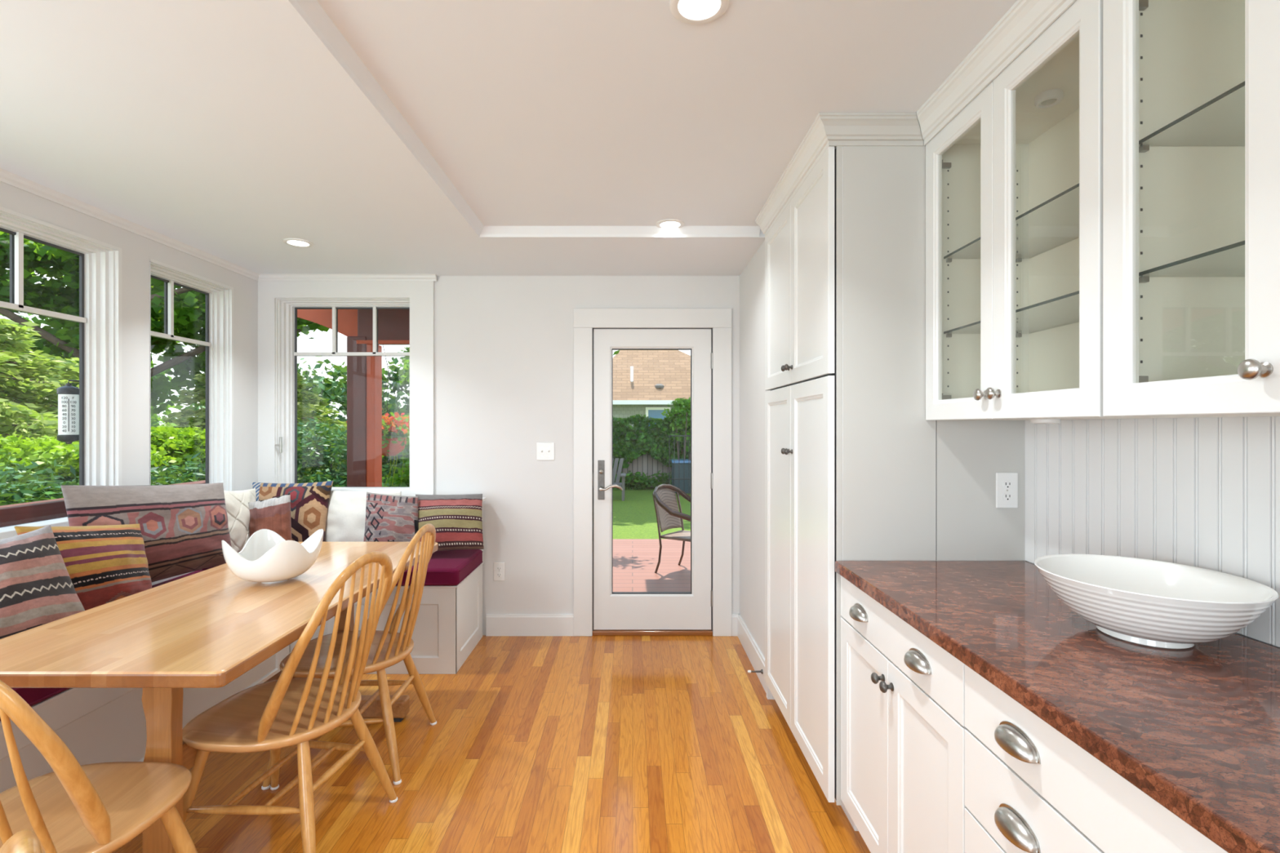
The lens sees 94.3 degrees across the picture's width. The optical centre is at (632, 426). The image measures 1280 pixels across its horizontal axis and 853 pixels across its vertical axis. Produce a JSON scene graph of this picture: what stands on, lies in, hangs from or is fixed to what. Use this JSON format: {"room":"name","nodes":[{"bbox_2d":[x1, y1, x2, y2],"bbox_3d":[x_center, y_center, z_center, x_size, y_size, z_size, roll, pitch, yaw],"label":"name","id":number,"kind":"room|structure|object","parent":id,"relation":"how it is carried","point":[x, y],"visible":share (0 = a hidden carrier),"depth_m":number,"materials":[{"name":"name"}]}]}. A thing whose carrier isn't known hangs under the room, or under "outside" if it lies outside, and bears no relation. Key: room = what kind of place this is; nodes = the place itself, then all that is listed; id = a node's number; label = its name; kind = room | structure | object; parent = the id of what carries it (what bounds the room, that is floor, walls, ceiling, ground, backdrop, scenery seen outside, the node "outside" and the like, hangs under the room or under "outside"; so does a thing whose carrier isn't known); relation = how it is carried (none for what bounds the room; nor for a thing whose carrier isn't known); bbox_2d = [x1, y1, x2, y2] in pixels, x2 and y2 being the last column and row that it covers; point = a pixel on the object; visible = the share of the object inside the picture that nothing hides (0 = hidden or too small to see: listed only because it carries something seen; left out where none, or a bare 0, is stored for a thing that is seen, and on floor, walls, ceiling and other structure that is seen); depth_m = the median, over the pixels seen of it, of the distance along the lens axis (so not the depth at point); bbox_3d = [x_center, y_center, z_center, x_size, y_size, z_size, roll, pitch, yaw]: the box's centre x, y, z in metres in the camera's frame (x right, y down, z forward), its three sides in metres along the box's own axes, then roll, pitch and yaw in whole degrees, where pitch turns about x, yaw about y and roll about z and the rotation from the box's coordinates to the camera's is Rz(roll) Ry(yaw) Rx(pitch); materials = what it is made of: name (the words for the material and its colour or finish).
{"room":"dining room","nodes":[
{"label":"dining room","id":0,"kind":"room"},
{"bbox_2d":[0,181,257,490],"bbox_3d":[-2.520,0.066,0.372,0.160,2.600,7.345,0,0,0],"label":"window frame","id":1,"kind":"structure","parent":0,"point":[137,251],"depth_m":2.96,"materials":[{"name":"paint"}]},
{"bbox_2d":[0,206,121,539],"bbox_3d":[-2.497,-0.204,1.861,0.137,1.289,1.945,0,0,0],"label":"window","id":2,"kind":"structure","parent":1,"relation":"in","point":[100,318],"depth_m":2.77,"materials":[{"name":"paint"}]},
{"bbox_2d":[56,379,79,444],"bbox_3d":[-2.656,-0.069,2.867,0.183,0.309,0.084,0,0,-28],"label":"thermometer","id":3,"kind":"object","parent":2,"relation":"attached to","point":[68,395],"visible":1,"depth_m":2.82,"materials":[{"name":"white plastic"}]},
{"bbox_2d":[149,258,233,490],"bbox_3d":[-2.497,-0.204,3.313,0.137,1.289,0.626,0,0,0],"label":"window","id":4,"kind":"structure","parent":1,"relation":"in","point":[219,344],"depth_m":3.57,"materials":[{"name":"paint"}]},
{"bbox_2d":[0,168,436,281],"bbox_3d":[-1.857,-0.966,0.343,1.165,0.040,7.085,0,0,0],"label":"trim","id":5,"kind":"structure","parent":1,"relation":"attached to","point":[9,178],"depth_m":3.21,"materials":[{"name":"paint"}]},
{"bbox_2d":[111,635,871,852],"bbox_3d":[-0.552,1.416,0.372,3.975,0.100,7.345,0,0,0],"label":"floor","id":6,"kind":"structure","parent":0,"point":[536,744],"depth_m":2.34,"materials":[{"name":"brown wood"}]},
{"bbox_2d":[0,829,42,852],"bbox_3d":[-0.770,0.889,0.379,0.559,0.953,0.520,0,0,-45],"label":"chair","id":7,"kind":"object","parent":6,"relation":"on","point":[25,841],"visible":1,"depth_m":0.60,"materials":[{"name":"brown wood"}]},
{"bbox_2d":[0,680,197,852],"bbox_3d":[-1.386,0.889,1.381,0.519,0.953,0.559,0,0,0],"label":"chair","id":8,"kind":"object","parent":6,"relation":"on","point":[101,807],"visible":0.99,"depth_m":1.40,"materials":[{"name":"brown wood"}]},
{"bbox_2d":[0,568,288,793],"bbox_3d":[-2.159,0.918,1.695,0.558,0.895,4.190,0,0,0],"label":"window bench","id":9,"kind":"object","parent":6,"relation":"on","point":[96,725],"visible":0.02,"depth_m":2.12,"materials":[{"name":"paint"}]},
{"bbox_2d":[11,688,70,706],"bbox_3d":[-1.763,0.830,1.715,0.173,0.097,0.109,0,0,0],"label":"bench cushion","id":10,"kind":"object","parent":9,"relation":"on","point":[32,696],"depth_m":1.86,"materials":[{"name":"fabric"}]},
{"bbox_2d":[0,524,84,639],"bbox_3d":[-2.024,0.549,1.974,0.192,0.406,0.402,0,0,17],"label":"throw pillow","id":11,"kind":"object","parent":10,"relation":"on","point":[37,588],"visible":0.85,"depth_m":1.96,"materials":[{"name":"fabric"}]},
{"bbox_2d":[151,569,205,587],"bbox_3d":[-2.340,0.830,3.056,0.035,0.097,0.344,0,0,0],"label":"bench cushion","id":12,"kind":"object","parent":9,"relation":"on","point":[199,571],"depth_m":3.05,"materials":[{"name":"fabric"}]},
{"bbox_2d":[13,524,151,610],"bbox_3d":[-2.116,0.559,2.353,0.205,0.401,0.467,0,0,10],"label":"throw pillow","id":13,"kind":"object","parent":12,"relation":"on","point":[104,564],"visible":0.59,"depth_m":2.31,"materials":[{"name":"fabric"}]},
{"bbox_2d":[60,482,231,582],"bbox_3d":[-2.211,0.482,2.775,0.173,0.484,0.736,0,0,9],"label":"throw pillow","id":14,"kind":"object","parent":12,"relation":"on","point":[184,526],"visible":0.83,"depth_m":2.74,"materials":[{"name":"fabric"}]},
{"bbox_2d":[0,542,438,852],"bbox_3d":[-1.398,0.984,2.277,0.792,0.765,1.656,0,0,0],"label":"dining table","id":15,"kind":"object","parent":6,"relation":"on","point":[207,628],"visible":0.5,"depth_m":1.72,"materials":[{"name":"brown wood"}]},
{"bbox_2d":[221,528,323,583],"bbox_3d":[-1.395,0.511,2.316,0.292,0.180,0.292,0,0,0],"label":"bowl","id":16,"kind":"object","parent":15,"relation":"on","point":[266,557],"visible":1,"depth_m":2.22,"materials":[{"name":"white ceramic"}]},
{"bbox_2d":[182,551,397,852],"bbox_3d":[-1.128,0.889,1.968,0.559,0.953,0.520,0,0,7],"label":"chair","id":17,"kind":"object","parent":6,"relation":"on","point":[286,711],"visible":0.98,"depth_m":1.87,"materials":[{"name":"brown wood"}]},
{"bbox_2d":[261,524,436,790],"bbox_3d":[-1.137,0.889,2.494,0.559,0.953,0.520,0,0,-2],"label":"chair","id":18,"kind":"object","parent":6,"relation":"on","point":[388,648],"visible":0.68,"depth_m":2.42,"materials":[{"name":"brown wood"}]},
{"bbox_2d":[288,497,485,674],"bbox_3d":[-1.694,0.913,3.567,1.482,0.905,0.595,0,0,0],"label":"window bench","id":19,"kind":"object","parent":6,"relation":"on","point":[448,626],"visible":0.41,"depth_m":3.29,"materials":[{"name":"paint"}]},
{"bbox_2d":[202,549,483,585],"bbox_3d":[-1.667,0.830,3.527,1.430,0.097,0.550,0,0,0],"label":"bench cushion","id":20,"kind":"object","parent":19,"relation":"on","point":[446,567],"visible":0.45,"depth_m":3.36,"materials":[{"name":"fabric"}]},
{"bbox_2d":[223,488,256,552],"bbox_3d":[-2.218,0.554,3.359,0.141,0.426,0.318,0,0,8],"label":"throw pillow","id":21,"kind":"object","parent":20,"relation":"on","point":[237,502],"visible":0.56,"depth_m":3.30,"materials":[{"name":"fabric"}]},
{"bbox_2d":[248,493,292,540],"bbox_3d":[-2.068,0.567,3.381,0.265,0.364,0.116,0,0,0],"label":"throw pillow","id":22,"kind":"object","parent":20,"relation":"on","point":[273,514],"visible":0.65,"depth_m":3.37,"materials":[{"name":"fabric"}]},
{"bbox_2d":[252,480,333,542],"bbox_3d":[-2.114,0.550,3.633,0.525,0.421,0.184,0,0,0],"label":"throw pillow","id":23,"kind":"object","parent":20,"relation":"on","point":[309,502],"visible":0.55,"depth_m":3.61,"materials":[{"name":"fabric"}]},
{"bbox_2d":[324,490,401,542],"bbox_3d":[-1.684,0.593,3.668,0.534,0.387,0.159,0,0,0],"label":"throw pillow","id":24,"kind":"object","parent":20,"relation":"on","point":[346,511],"visible":0.5,"depth_m":3.64,"materials":[{"name":"fabric"}]},
{"bbox_2d":[363,492,417,542],"bbox_3d":[-1.438,0.580,3.556,0.371,0.360,0.161,0,0,0],"label":"throw pillow","id":25,"kind":"object","parent":20,"relation":"on","point":[388,517],"visible":0.72,"depth_m":3.53,"materials":[{"name":"fabric"}]},
{"bbox_2d":[415,493,484,551],"bbox_3d":[-1.113,0.581,3.593,0.463,0.330,0.206,0,0,0],"label":"throw pillow","id":26,"kind":"object","parent":20,"relation":"on","point":[456,519],"visible":0.89,"depth_m":3.55,"materials":[{"name":"fabric"}]},
{"bbox_2d":[755,111,1026,831],"bbox_3d":[0.974,0.166,2.461,0.719,2.400,1.018,0,0,0],"label":"pantry cabinet","id":27,"kind":"object","parent":6,"relation":"on","point":[855,468],"visible":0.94,"depth_m":2.00,"materials":[{"name":"paint"}]},
{"bbox_2d":[995,472,1017,508],"bbox_3d":[1.260,0.215,1.998,0.073,0.120,0.009,0,0,0],"label":"electrical outlet","id":28,"kind":"object","parent":27,"relation":"attached to","point":[1006,483],"visible":1,"depth_m":2.00,"materials":[{"name":"white plastic"}]},
{"bbox_2d":[1002,492,1013,500],"bbox_3d":[1.260,0.235,1.995,0.034,0.027,0.003,0,0,0],"label":"socket","id":29,"kind":"object","parent":28,"relation":"attached to","point":[1006,495],"depth_m":1.99,"materials":[{"name":"white plastic"}]},
{"bbox_2d":[1002,480,1013,488],"bbox_3d":[1.260,0.195,1.995,0.034,0.027,0.003,0,0,0],"label":"socket","id":30,"kind":"object","parent":28,"relation":"attached to","point":[1006,483],"depth_m":1.99,"materials":[{"name":"white plastic"}]},
{"bbox_2d":[840,576,967,852],"bbox_3d":[1.000,0.928,1.629,0.667,0.876,0.746,0,0,0],"label":"base cabinet","id":31,"kind":"object","parent":6,"relation":"on","point":[903,727],"visible":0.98,"depth_m":1.57,"materials":[{"name":"paint"}]},
{"bbox_2d":[835,560,1279,852],"bbox_3d":[1.000,0.471,0.401,0.638,0.038,3.202,0,0,0],"label":"countertop","id":32,"kind":"structure","parent":31,"relation":"on","point":[1196,729],"depth_m":1.04,"materials":[{"name":"red stone"}]},
{"bbox_2d":[1034,554,1279,649],"bbox_3d":[1.104,0.386,1.284,0.392,0.132,0.423,0,0,0],"label":"ribbed bowl","id":33,"kind":"object","parent":32,"relation":"on","point":[1152,603],"visible":1,"depth_m":1.23,"materials":[{"name":"white ceramic"}]},
{"bbox_2d":[964,664,1227,852],"bbox_3d":[1.002,0.928,0.877,0.663,0.876,0.754,0,0,0],"label":"base cabinet","id":34,"kind":"object","parent":6,"relation":"on","point":[1029,788],"visible":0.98,"depth_m":1.02,"materials":[{"name":"paint"}]},
{"bbox_2d":[0,0,1017,275],"bbox_3d":[-0.512,-1.090,0.372,3.895,0.208,7.345,0,0,0],"label":"ceiling","id":35,"kind":"structure","parent":0,"point":[227,130],"depth_m":1.90,"materials":[{"name":"paint"}]},
{"bbox_2d":[282,238,313,247],"bbox_3d":[-1.790,-0.983,3.180,0.144,0.007,0.144,0,0,0],"label":"recessed light","id":36,"kind":"object","parent":35,"relation":"in","point":[298,242],"visible":1,"depth_m":3.18,"materials":[{"name":"white plastic"}]},
{"bbox_2d":[286,0,759,237],"bbox_3d":[-0.070,-1.010,-0.052,1.460,0.048,6.295,0,0,0],"label":"trim","id":37,"kind":"structure","parent":35,"relation":"attached to","point":[310,11],"depth_m":2.35,"materials":[{"name":"paint"}]},
{"bbox_2d":[656,218,684,227],"bbox_3d":[0.192,-1.030,3.030,0.144,0.007,0.144,0,0,0],"label":"recessed light","id":38,"kind":"object","parent":35,"relation":"in","point":[668,222],"visible":0.98,"depth_m":3.01,"materials":[{"name":"white plastic"}]},
{"bbox_2d":[669,0,728,24],"bbox_3d":[0.163,-1.030,1.450,0.144,0.007,0.144,0,0,0],"label":"recessed light","id":39,"kind":"object","parent":35,"relation":"in","point":[687,11],"visible":1,"depth_m":1.47,"materials":[{"name":"white plastic"}]},
{"bbox_2d":[434,275,739,635],"bbox_3d":[-0.860,0.066,3.965,3.160,2.600,0.160,0,0,0],"label":"wall","id":40,"kind":"structure","parent":0,"point":[504,345],"depth_m":3.88,"materials":[{"name":"paint"}]},
{"bbox_2d":[275,297,409,493],"bbox_3d":[-1.897,-0.205,3.934,0.891,1.290,0.151,0,0,0],"label":"window","id":41,"kind":"structure","parent":40,"relation":"in","point":[286,353],"depth_m":3.94,"materials":[{"name":"paint"}]},
{"bbox_2d":[257,281,434,496],"bbox_3d":[-1.869,0.190,3.876,1.143,2.352,0.018,0,0,0],"label":"trim","id":42,"kind":"structure","parent":40,"relation":"attached to","point":[420,294],"depth_m":3.87,"materials":[{"name":"paint"}]},
{"bbox_2d":[493,562,504,581],"bbox_3d":[-0.871,0.949,3.881,0.073,0.120,0.009,0,0,0],"label":"electrical outlet","id":43,"kind":"object","parent":40,"relation":"attached to","point":[499,567],"visible":1,"depth_m":3.88,"materials":[{"name":"white plastic"}]},
{"bbox_2d":[496,573,502,577],"bbox_3d":[-0.871,0.969,3.878,0.034,0.027,0.003,0,0,0],"label":"socket","id":44,"kind":"object","parent":43,"relation":"attached to","point":[498,575],"depth_m":3.88,"materials":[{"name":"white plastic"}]},
{"bbox_2d":[496,566,502,570],"bbox_3d":[-0.871,0.928,3.878,0.034,0.027,0.003,0,0,0],"label":"socket","id":45,"kind":"object","parent":43,"relation":"attached to","point":[498,568],"depth_m":3.88,"materials":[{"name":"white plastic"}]},
{"bbox_2d":[485,613,573,635],"bbox_3d":[-0.669,1.296,3.877,0.571,0.139,0.016,0,0,0],"label":"baseboard","id":46,"kind":"structure","parent":40,"relation":"attached to","point":[496,624],"depth_m":3.87,"materials":[{"name":"paint"}]},
{"bbox_2d":[536,442,554,460],"bbox_3d":[-0.568,0.164,3.876,0.117,0.116,0.019,0,0,0],"label":"light switch","id":47,"kind":"object","parent":40,"relation":"attached to","point":[544,451],"visible":1,"depth_m":3.88,"materials":[{"name":"white plastic"}]},
{"bbox_2d":[592,328,712,631],"bbox_3d":[0.131,0.361,3.903,0.794,2.010,0.164,0,0,0],"label":"door","id":48,"kind":"structure","parent":40,"relation":"in","point":[692,610],"depth_m":3.88,"materials":[{"name":"paint"}]},
{"bbox_2d":[573,308,731,636],"bbox_3d":[0.131,0.298,3.873,1.030,2.135,0.024,0,0,0],"label":"trim","id":49,"kind":"structure","parent":40,"relation":"attached to","point":[584,319],"depth_m":3.86,"materials":[{"name":"paint"}]},
{"bbox_2d":[592,629,712,635],"bbox_3d":[0.131,1.351,3.929,0.786,0.030,0.112,0,0,0],"label":"trim","id":50,"kind":"structure","parent":40,"relation":"attached to","point":[596,632],"depth_m":3.87,"materials":[{"name":"brown wood"}]},
{"bbox_2d":[731,613,739,635],"bbox_3d":[0.673,1.296,3.877,0.054,0.139,0.016,0,0,0],"label":"baseboard","id":51,"kind":"structure","parent":40,"relation":"attached to","point":[734,616],"depth_m":3.87,"materials":[{"name":"paint"}]},
{"bbox_2d":[739,240,774,699],"bbox_3d":[1.077,0.066,3.507,0.755,2.600,1.075,0,0,0],"label":"wall","id":52,"kind":"structure","parent":0,"point":[752,279],"depth_m":3.45,"materials":[{"name":"paint"}]},
{"bbox_2d":[737,613,766,693],"bbox_3d":[0.692,1.296,3.442,0.016,0.139,0.885,0,0,0],"label":"baseboard","id":53,"kind":"structure","parent":52,"relation":"attached to","point":[757,659],"depth_m":3.42,"materials":[{"name":"paint"}]},
{"bbox_2d":[747,669,763,674],"bbox_3d":[0.644,1.288,3.120,0.079,0.023,0.024,0,0,0],"label":"door stop","id":54,"kind":"object","parent":52,"relation":"attached to","point":[762,670],"visible":1,"depth_m":3.12,"materials":[{"name":"grey metal"}]},
{"bbox_2d":[766,684,772,699],"bbox_3d":[0.688,1.294,2.986,0.024,0.145,0.028,0,0,0],"label":"trim","id":55,"kind":"structure","parent":52,"relation":"attached to","point":[769,695],"depth_m":2.97,"materials":[{"name":"paint"}]},
{"bbox_2d":[1026,561,1279,648],"bbox_3d":[1.395,0.066,-0.165,0.120,2.600,6.270,0,0,0],"label":"wall","id":56,"kind":"structure","parent":0,"point":[1027,562],"depth_m":1.27,"materials":[{"name":"paint"}]},
{"bbox_2d":[916,0,1249,423],"bbox_3d":[1.133,-0.521,1.628,0.401,1.026,0.748,0,0,0],"label":"upper cabinet","id":57,"kind":"object","parent":56,"relation":"attached to","point":[1012,137],"visible":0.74,"depth_m":1.73,"materials":[{"name":"paint"}]},
{"bbox_2d":[1030,418,1060,423],"bbox_3d":[1.180,-0.015,1.698,0.072,0.013,0.072,0,0,0],"label":"light","id":58,"kind":"object","parent":57,"relation":"attached to","point":[1032,420],"depth_m":1.67,"materials":[{"name":"white plastic"}]},
{"bbox_2d":[1034,88,1063,108],"bbox_3d":[1.187,-0.933,1.693,0.068,0.022,0.068,0,0,0],"label":"puck light","id":59,"kind":"object","parent":57,"relation":"attached to","point":[1043,98],"depth_m":1.68,"materials":[{"name":"silver metal"}]},
{"bbox_2d":[1024,416,1279,647],"bbox_3d":[1.329,0.215,0.401,0.012,0.474,3.202,0,0,0],"label":"beadboard backsplash","id":60,"kind":"structure","parent":56,"relation":"attached to","point":[1202,492],"depth_m":1.47,"materials":[{"name":"paint"}]},
{"bbox_2d":[1102,0,1279,416],"bbox_3d":[1.133,-0.521,0.898,0.401,1.026,0.701,0,0,0],"label":"upper cabinet","id":61,"kind":"object","parent":56,"relation":"attached to","point":[1191,88],"visible":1,"depth_m":1.23,"materials":[{"name":"paint"}]},
{"label":"outside","id":62,"kind":"structure","parent":0,"visible":0},
{"bbox_2d":[151,463,690,538],"bbox_3d":[0.000,1.786,24.000,80.000,0.200,72.000,0,0,0],"label":"ground","id":63,"kind":"structure","parent":62,"point":[635,517],"depth_m":11.36,"materials":[{"name":"green plant"}]},
{"bbox_2d":[4,491,56,504],"bbox_3d":[-3.269,1.024,3.131,1.250,1.346,1.806,0,0,0],"label":"leafy shrub","id":64,"kind":"object","parent":63,"relation":"on","point":[10,498],"visible":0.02,"depth_m":3.22,"materials":[{"name":"green plant"}]},
{"bbox_2d":[0,434,182,479],"bbox_3d":[-4.340,0.868,4.087,2.375,1.647,1.442,0,0,20],"label":"shrub","id":65,"kind":"object","parent":63,"relation":"on","point":[41,451],"visible":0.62,"depth_m":3.73,"materials":[{"name":"green plant"}]},
{"bbox_2d":[0,314,186,479],"bbox_3d":[-6.602,0.096,5.040,4.787,3.179,4.801,0,0,-27],"label":"spruce tree","id":66,"kind":"object","parent":63,"relation":"on","point":[23,396],"visible":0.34,"depth_m":5.71,"materials":[{"name":"green plant"}]},
{"bbox_2d":[0,455,190,506],"bbox_3d":[-3.668,0.925,3.325,1.582,1.542,1.940,0,0,43],"label":"juniper shrub","id":67,"kind":"object","parent":63,"relation":"on","point":[29,487],"visible":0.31,"depth_m":3.33,"materials":[{"name":"green plant"}]},
{"bbox_2d":[0,271,192,426],"bbox_3d":[-14.051,-0.800,9.883,6.780,4.973,11.620,0,0,20],"label":"tree","id":68,"kind":"object","parent":63,"relation":"on","point":[155,419],"visible":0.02,"depth_m":13.59,"materials":[{"name":"green plant"}]},
{"bbox_2d":[0,231,329,415],"bbox_3d":[-7.322,-1.306,9.915,7.636,6.014,5.243,0,0,8],"label":"maple tree","id":69,"kind":"object","parent":63,"relation":"on","point":[189,306],"visible":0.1,"depth_m":8.92,"materials":[{"name":"green plant"}]},
{"bbox_2d":[151,421,205,479],"bbox_3d":[-4.793,0.820,6.280,1.270,1.748,1.115,0,0,-29],"label":"shrub","id":70,"kind":"object","parent":63,"relation":"on","point":[186,441],"visible":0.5,"depth_m":6.05,"materials":[{"name":"green plant"}]},
{"bbox_2d":[151,453,205,484],"bbox_3d":[-4.161,0.973,5.252,1.650,1.455,1.845,0,0,17],"label":"juniper shrub","id":71,"kind":"object","parent":63,"relation":"on","point":[194,472],"visible":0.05,"depth_m":5.29,"materials":[{"name":"green plant"}]},
{"bbox_2d":[153,371,387,484],"bbox_3d":[-5.989,0.174,9.418,4.077,3.025,4.082,0,0,-5],"label":"spruce tree","id":72,"kind":"object","parent":63,"relation":"on","point":[304,406],"visible":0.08,"depth_m":9.36,"materials":[{"name":"green plant"}]},
{"bbox_2d":[163,346,409,479],"bbox_3d":[-7.513,-0.927,17.681,11.084,5.322,5.698,0,0,-22],"label":"tree","id":73,"kind":"object","parent":63,"relation":"on","point":[330,389],"visible":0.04,"depth_m":16.80,"materials":[{"name":"green plant"}]},
{"bbox_2d":[297,309,409,486],"bbox_3d":[-2.165,0.306,5.037,2.530,2.760,0.185,0,0,0],"label":"porch post","id":74,"kind":"object","parent":63,"relation":"on","point":[364,373],"visible":0.31,"depth_m":4.96,"materials":[{"name":"brown wood"}]},
{"bbox_2d":[297,416,409,486],"bbox_3d":[-3.709,0.745,7.022,3.496,1.903,2.016,0,0,19],"label":"juniper shrub","id":75,"kind":"object","parent":63,"relation":"on","point":[325,442],"visible":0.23,"depth_m":6.77,"materials":[{"name":"green plant"}]},
{"bbox_2d":[382,358,409,486],"bbox_3d":[-2.515,0.449,6.365,1.358,2.488,0.941,0,0,12],"label":"climbing vine","id":76,"kind":"object","parent":63,"relation":"on","point":[405,481],"visible":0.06,"depth_m":6.11,"materials":[{"name":"green plant"}]},
{"bbox_2d":[311,426,686,487],"bbox_3d":[0.500,0.851,16.530,19.000,1.670,0.060,0,0,0],"label":"fence","id":77,"kind":"object","parent":63,"relation":"on","point":[645,464],"visible":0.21,"depth_m":16.50,"materials":[{"name":"grey wood"}]},
{"bbox_2d":[613,413,690,470],"bbox_3d":[0.506,0.531,16.244,13.140,1.788,0.458,0,0,0],"label":"ivy hedge","id":78,"kind":"object","parent":77,"relation":"attached to","point":[645,440],"visible":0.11,"depth_m":16.23,"materials":[{"name":"green plant"}]},
{"bbox_2d":[402,350,619,471],"bbox_3d":[-1.814,-0.686,8.465,3.911,4.814,2.929,0,0,0],"label":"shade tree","id":79,"kind":"object","parent":63,"relation":"on","point":[617,351],"visible":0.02,"depth_m":7.86,"materials":[{"name":"green plant"}]},
{"bbox_2d":[613,457,626,501],"bbox_3d":[-0.445,1.224,13.838,0.586,0.924,0.876,0,0,0],"label":"garden chair","id":80,"kind":"object","parent":63,"relation":"on","point":[620,474],"visible":0.52,"depth_m":14.06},
{"bbox_2d":[613,470,671,490],"bbox_3d":[0.696,1.452,15.986,5.099,0.568,1.192,0,0,0],"label":"leafy shrub","id":81,"kind":"object","parent":63,"relation":"on","point":[636,482],"visible":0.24,"depth_m":15.89,"materials":[{"name":"green plant"}]},
{"bbox_2d":[613,538,690,591],"bbox_3d":[2.300,1.576,6.022,7.400,0.120,3.955,0,0,0],"label":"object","id":82,"kind":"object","parent":63,"relation":"on","point":[635,561],"depth_m":6.41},
{"bbox_2d":[652,484,690,573],"bbox_3d":[0.549,1.068,6.191,0.622,0.903,0.592,0,0,38],"label":"patio chair","id":83,"kind":"object","parent":82,"relation":"on","point":[668,516],"visible":0.8,"depth_m":6.30,"materials":[{"name":"wicker"}]},
{"bbox_2d":[613,350,690,426],"bbox_3d":[2.148,-1.352,29.930,9.706,6.076,8.140,0,0,0],"label":"house","id":84,"kind":"structure","parent":63,"relation":"on","point":[645,382],"depth_m":27.14,"materials":[{"name":"beige brick"}]},
{"bbox_2d":[654,383,663,387],"bbox_3d":[1.218,-1.834,26.900,0.440,0.200,0.440,0,0,0],"label":"roof vent","id":85,"kind":"object","parent":84,"relation":"attached to","point":[656,385],"depth_m":26.73,"materials":[{"name":"white metal"}]},
{"bbox_2d":[661,396,690,459],"bbox_3d":[1.543,0.436,16.174,1.474,2.511,1.187,0,0,-26],"label":"leafy shrub","id":86,"kind":"object","parent":63,"relation":"on","point":[682,406],"visible":0.58,"depth_m":16.02,"materials":[{"name":"green plant"}]},
{"bbox_2d":[669,435,690,495],"bbox_3d":[1.446,0.951,14.500,1.109,1.471,0.024,0,0,0],"label":"gate","id":87,"kind":"object","parent":63,"relation":"on","point":[689,436],"visible":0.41,"depth_m":14.49,"materials":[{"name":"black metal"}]},
{"bbox_2d":[670,459,690,493],"bbox_3d":[1.574,1.273,15.250,1.160,0.826,0.760,0,0,0],"label":"storage bin","id":88,"kind":"object","parent":63,"relation":"on","point":[680,468],"visible":0.34,"depth_m":14.90,"materials":[{"name":"plastic"}]},
{"bbox_3d":[0.150,-1.164,5.522,5.700,0.140,2.955,0,0,0],"label":"roof eave","id":89,"kind":"object","parent":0,"visible":0},
{"bbox_2d":[346,345,409,485],"bbox_3d":[-2.265,-0.259,5.620,0.865,1.632,0.742,0,0,0],"label":"hanging basket","id":90,"kind":"object","parent":89,"relation":"hanging from","point":[395,430],"visible":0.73,"depth_m":5.52,"materials":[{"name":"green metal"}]},
{"bbox_2d":[382,437,407,456],"bbox_3d":[-2.299,0.191,5.600,0.350,0.170,0.350,0,0,0],"label":"basket","id":91,"kind":"object","parent":90,"relation":"on","point":[395,446],"depth_m":5.50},
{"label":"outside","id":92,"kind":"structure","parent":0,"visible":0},
{"bbox_2d":[0,480,205,527],"bbox_3d":[-2.740,0.408,2.150,0.120,0.115,3.700,0,0,0],"label":"ledge","id":93,"kind":"object","parent":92,"point":[29,512],"depth_m":2.67,"materials":[{"name":"brown wood"}]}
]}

